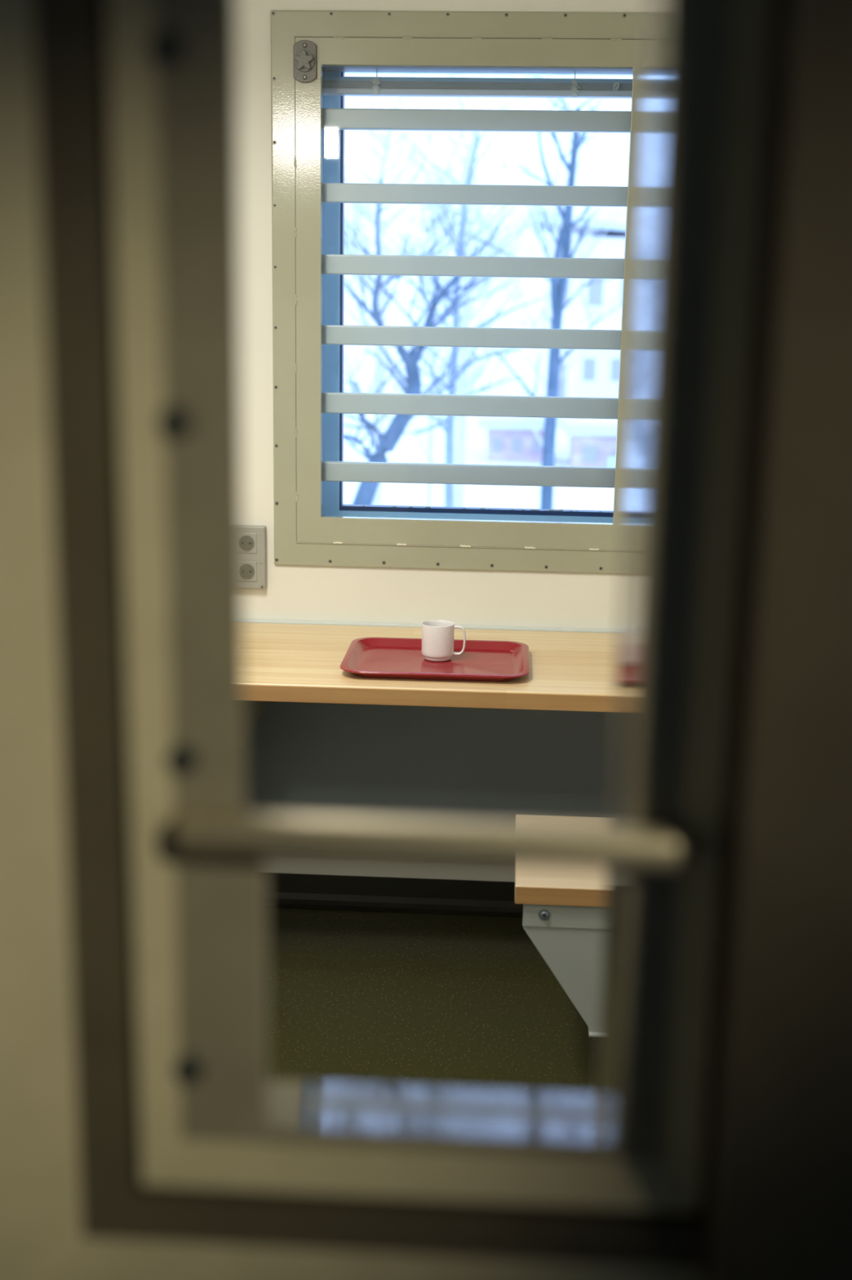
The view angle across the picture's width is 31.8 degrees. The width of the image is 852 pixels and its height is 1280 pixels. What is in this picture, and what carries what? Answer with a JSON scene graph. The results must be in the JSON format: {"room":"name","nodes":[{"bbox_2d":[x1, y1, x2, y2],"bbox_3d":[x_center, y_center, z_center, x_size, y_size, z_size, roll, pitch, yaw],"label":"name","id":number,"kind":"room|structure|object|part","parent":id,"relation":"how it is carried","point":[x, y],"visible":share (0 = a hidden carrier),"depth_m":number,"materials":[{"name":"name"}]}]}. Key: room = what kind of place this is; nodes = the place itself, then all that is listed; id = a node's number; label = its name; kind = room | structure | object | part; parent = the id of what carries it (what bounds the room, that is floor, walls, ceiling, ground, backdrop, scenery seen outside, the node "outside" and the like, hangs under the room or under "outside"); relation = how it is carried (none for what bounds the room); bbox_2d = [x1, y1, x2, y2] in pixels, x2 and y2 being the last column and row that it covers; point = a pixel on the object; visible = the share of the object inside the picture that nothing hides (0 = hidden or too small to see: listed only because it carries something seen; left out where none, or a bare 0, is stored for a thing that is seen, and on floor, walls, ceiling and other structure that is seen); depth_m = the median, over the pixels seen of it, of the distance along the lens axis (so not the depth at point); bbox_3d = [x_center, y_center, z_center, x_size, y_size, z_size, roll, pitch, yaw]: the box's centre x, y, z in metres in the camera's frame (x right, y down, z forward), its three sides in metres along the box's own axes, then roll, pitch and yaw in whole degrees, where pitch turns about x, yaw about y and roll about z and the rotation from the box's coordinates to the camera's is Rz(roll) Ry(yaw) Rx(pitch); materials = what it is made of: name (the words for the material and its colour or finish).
{"room":"prison interior","nodes":[
{"label":"prison interior","id":0,"kind":"room"},
{"bbox_2d":[266,906,599,1095],"bbox_3d":[0.008,1.071,2.537,1.900,0.120,2.804,2,13,3],"label":"floor","id":1,"kind":"structure","parent":0,"point":[355,997],"depth_m":3.35,"materials":[{"name":"plastic"}]},
{"bbox_2d":[235,0,646,881],"bbox_3d":[0.120,-0.526,3.740,2.140,2.700,0.260,2,13,3],"label":"wall","id":2,"kind":"structure","parent":0,"point":[297,593],"depth_m":3.69,"materials":[{"name":"paint"}]},
{"bbox_2d":[241,524,266,588],"bbox_3d":[-0.449,-0.205,3.701,0.104,0.156,0.026,2,13,3],"label":"wall socket","id":3,"kind":"object","parent":2,"relation":"attached to","point":[253,537],"visible":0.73,"depth_m":3.69,"materials":[{"name":"grey plastic"}]},
{"bbox_2d":[266,872,523,916],"bbox_3d":[0.092,0.664,3.862,1.900,0.080,0.035,2,13,3],"label":"baseboard","id":4,"kind":"structure","parent":2,"relation":"attached to","point":[427,895],"depth_m":3.88,"materials":[{"name":"black plastic"}]},
{"bbox_2d":[244,701,613,822],"bbox_3d":[0.097,0.275,3.751,1.892,0.532,0.073,2,13,3],"label":"panel","id":5,"kind":"object","parent":2,"relation":"attached to","point":[306,758],"visible":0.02,"depth_m":3.73,"materials":[{"name":"paint"}]},
{"bbox_2d":[242,618,617,742],"bbox_3d":[0.081,0.308,3.479,1.894,0.568,0.622,2,13,3],"label":"desk","id":6,"kind":"object","parent":2,"relation":"attached to","point":[285,660],"visible":0.21,"depth_m":3.27,"materials":[{"name":"brown wood"}]},
{"bbox_2d":[339,636,529,681],"bbox_3d":[0.025,0.044,3.331,0.409,0.020,0.336,2,13,3],"label":"serving tray","id":7,"kind":"object","parent":6,"relation":"on","point":[487,660],"visible":1,"depth_m":3.34,"materials":[{"name":"red plastic"}]},
{"bbox_2d":[422,619,466,662],"bbox_3d":[0.034,0.004,3.352,0.092,0.082,0.073,10,15,33],"label":"mug","id":8,"kind":"object","parent":7,"relation":"on","point":[437,636],"visible":1,"depth_m":3.33,"materials":[{"name":"white ceramic"}]},
{"bbox_3d":[0.075,0.001,3.354,0.029,0.069,0.017,2,13,3],"label":"handle","id":9,"kind":"part","parent":8,"relation":"part of","materials":[{"name":"white ceramic"}]},
{"bbox_2d":[270,9,645,573],"bbox_3d":[0.107,-0.807,3.568,0.946,1.289,0.123,2,13,3],"label":"window frame","id":10,"kind":"structure","parent":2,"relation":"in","point":[303,42],"depth_m":3.56,"materials":[{"name":"beige metal"}]},
{"bbox_3d":[-0.279,-1.327,3.417,0.044,0.042,0.012,2,13,3],"label":"turn knob","id":11,"kind":"part","parent":10,"relation":"part of","materials":[{"name":"grey plastic"}]},
{"bbox_3d":[-0.278,-1.329,3.433,0.054,0.092,0.009,2,13,3],"label":"knob plate","id":12,"kind":"part","parent":10,"relation":"part of","materials":[{"name":"grey plastic"}]},
{"bbox_2d":[322,66,632,523],"bbox_3d":[0.122,-0.827,3.665,0.805,1.140,0.224,2,13,3],"label":"window","id":13,"kind":"structure","parent":2,"relation":"in","point":[333,140],"depth_m":3.75,"materials":[{"name":"blue"}]},
{"bbox_2d":[322,70,632,98],"bbox_3d":[0.131,-1.327,3.565,0.797,0.058,0.053,2,13,3],"label":"blind","id":14,"kind":"object","parent":13,"relation":"attached to","point":[376,86],"visible":0.86,"depth_m":3.56,"materials":[{"name":"metal"}]},
{"bbox_3d":[-0.119,-1.320,3.561,0.026,0.039,0.012,2,13,3],"label":"ladder cord","id":15,"kind":"part","parent":14,"relation":"part of","materials":[{"name":"white fabric"}]},
{"bbox_3d":[0.131,-1.308,3.572,0.797,0.015,0.035,2,13,3],"label":"rail","id":16,"kind":"part","parent":14,"relation":"part of","materials":[{"name":"silver metal"}]},
{"bbox_3d":[0.132,-1.340,3.581,0.797,0.012,0.016,2,13,3],"label":"head rail","id":17,"kind":"part","parent":14,"relation":"part of","materials":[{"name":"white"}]},
{"bbox_3d":[0.352,-1.307,3.536,0.024,0.041,0.012,2,13,3],"label":"ladder cord","id":18,"kind":"part","parent":14,"relation":"part of","materials":[{"name":"white fabric"}]},
{"bbox_3d":[-0.061,0.146,0.792,2.140,2.700,0.190,2,13,3],"label":"wall","id":19,"kind":"structure","parent":0,"visible":0},
{"bbox_2d":[0,0,851,1279],"bbox_3d":[0.032,0.361,0.779,0.900,2.050,0.300,2,13,3],"label":"door","id":20,"kind":"structure","parent":19,"relation":"in","point":[146,1134],"depth_m":0.71,"materials":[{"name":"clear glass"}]},
{"bbox_3d":[0.004,-0.109,0.697,0.256,0.771,0.005,2,13,3],"label":"opening plate","id":21,"kind":"part","parent":20,"relation":"part of","materials":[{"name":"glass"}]},
{"bbox_3d":[1.036,-0.157,2.194,0.120,2.700,2.804,2,13,3],"label":"wall","id":22,"kind":"structure","parent":0,"visible":0},
{"bbox_2d":[515,814,608,1037],"bbox_3d":[0.590,0.590,3.086,0.819,0.309,0.416,2,13,3],"label":"bench","id":23,"kind":"object","parent":22,"relation":"attached to","point":[564,906],"visible":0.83,"depth_m":2.90,"materials":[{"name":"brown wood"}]},
{"bbox_2d":[538,909,550,919],"bbox_3d":[0.229,0.531,2.890,0.022,0.022,0.003,2,13,3],"label":"screw","id":24,"kind":"object","parent":23,"relation":"in","point":[544,914],"depth_m":2.89,"materials":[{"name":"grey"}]},
{"label":"outside","id":25,"kind":"structure","parent":0,"visible":0},
{"bbox_2d":[343,413,613,511],"bbox_3d":[5.886,-13.399,100.361,320.000,0.500,178.000,2,13,3],"label":"snow","id":26,"kind":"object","parent":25,"point":[408,450],"depth_m":73.65,"materials":[{"name":"white snow"}]},
{"bbox_2d":[343,72,472,505],"bbox_3d":[-1.298,-5.630,31.814,4.934,14.832,2.976,2,13,3],"label":"bare tree","id":27,"kind":"object","parent":26,"relation":"on","point":[377,500],"visible":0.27,"depth_m":30.91,"materials":[{"name":"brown plant"}]},
{"bbox_2d":[362,96,501,506],"bbox_3d":[-0.026,-3.039,25.395,2.365,12.687,2.272,2,13,3],"label":"bare tree","id":28,"kind":"object","parent":26,"relation":"on","point":[431,420],"visible":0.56,"depth_m":24.63,"materials":[{"name":"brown plant"}]},
{"bbox_2d":[362,73,559,506],"bbox_3d":[0.981,-8.532,39.954,6.046,16.928,3.515,0,13,-5],"label":"bare tree","id":29,"kind":"object","parent":26,"relation":"on","point":[460,447],"visible":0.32,"depth_m":39.62,"materials":[{"name":"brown plant"}]},
{"bbox_2d":[343,73,588,504],"bbox_3d":[-0.190,-0.455,16.497,4.272,11.619,1.971,-5,14,-25],"label":"bare tree","id":30,"kind":"object","parent":26,"relation":"on","point":[366,492],"visible":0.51,"depth_m":15.77,"materials":[{"name":"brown plant"}]},
{"bbox_2d":[343,73,601,506],"bbox_3d":[0.276,-1.910,20.343,3.536,12.752,3.718,-11,17,-41],"label":"bare tree","id":31,"kind":"object","parent":26,"relation":"on","point":[449,421],"visible":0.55,"depth_m":19.52,"materials":[{"name":"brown plant"}]},
{"bbox_2d":[476,416,559,462],"bbox_3d":[5.336,-12.116,87.330,4.600,2.800,7.400,2,13,3],"label":"building","id":32,"kind":"structure","parent":26,"relation":"on","point":[509,439],"depth_m":84.42,"materials":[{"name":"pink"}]},
{"bbox_2d":[421,74,630,509],"bbox_3d":[1.355,-1.341,18.236,3.184,12.619,1.835,2,13,3],"label":"bare tree","id":33,"kind":"object","parent":26,"relation":"on","point":[557,288],"visible":0.38,"depth_m":17.33,"materials":[{"name":"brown plant"}]},
{"bbox_2d":[466,74,629,446],"bbox_3d":[2.869,-7.279,37.337,5.009,15.714,3.089,-5,14,-26],"label":"bare tree","id":34,"kind":"object","parent":26,"relation":"on","point":[555,233],"visible":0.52,"depth_m":36.52,"materials":[{"name":"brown plant"}]},
{"bbox_2d":[536,207,626,429],"bbox_3d":[13.437,-23.965,111.873,10.700,15.200,15.400,2,13,3],"label":"building","id":35,"kind":"structure","parent":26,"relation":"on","point":[575,312],"depth_m":104.80,"materials":[{"name":"white"}]},
{"bbox_2d":[561,417,617,466],"bbox_3d":[10.628,-10.941,82.135,6.400,3.000,7.400,2,13,3],"label":"building","id":36,"kind":"structure","parent":26,"relation":"on","point":[592,441],"depth_m":79.24,"materials":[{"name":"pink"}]},
{"bbox_2d":[562,323,621,442],"bbox_3d":[14.236,-15.938,94.132,11.200,7.500,9.400,2,13,3],"label":"apartment block","id":37,"kind":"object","parent":26,"relation":"on","point":[596,374],"visible":0.11,"depth_m":90.23,"materials":[{"name":"white"}]},
{"bbox_2d":[608,457,615,466],"bbox_3d":[10.678,-9.092,78.547,2.200,1.000,0.200,2,13,3],"label":"shop sign","id":38,"kind":"object","parent":26,"relation":"on","point":[611,460],"visible":0.21,"depth_m":78.45,"materials":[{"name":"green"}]},
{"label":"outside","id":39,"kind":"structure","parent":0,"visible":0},
{"bbox_2d":[343,203,626,395],"bbox_3d":[9.917,-40.065,159.794,220.000,25.075,60.000,2,13,3],"label":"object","id":40,"kind":"structure","parent":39,"point":[515,359],"depth_m":145.70,"materials":[{"name":"white"}]}
]}

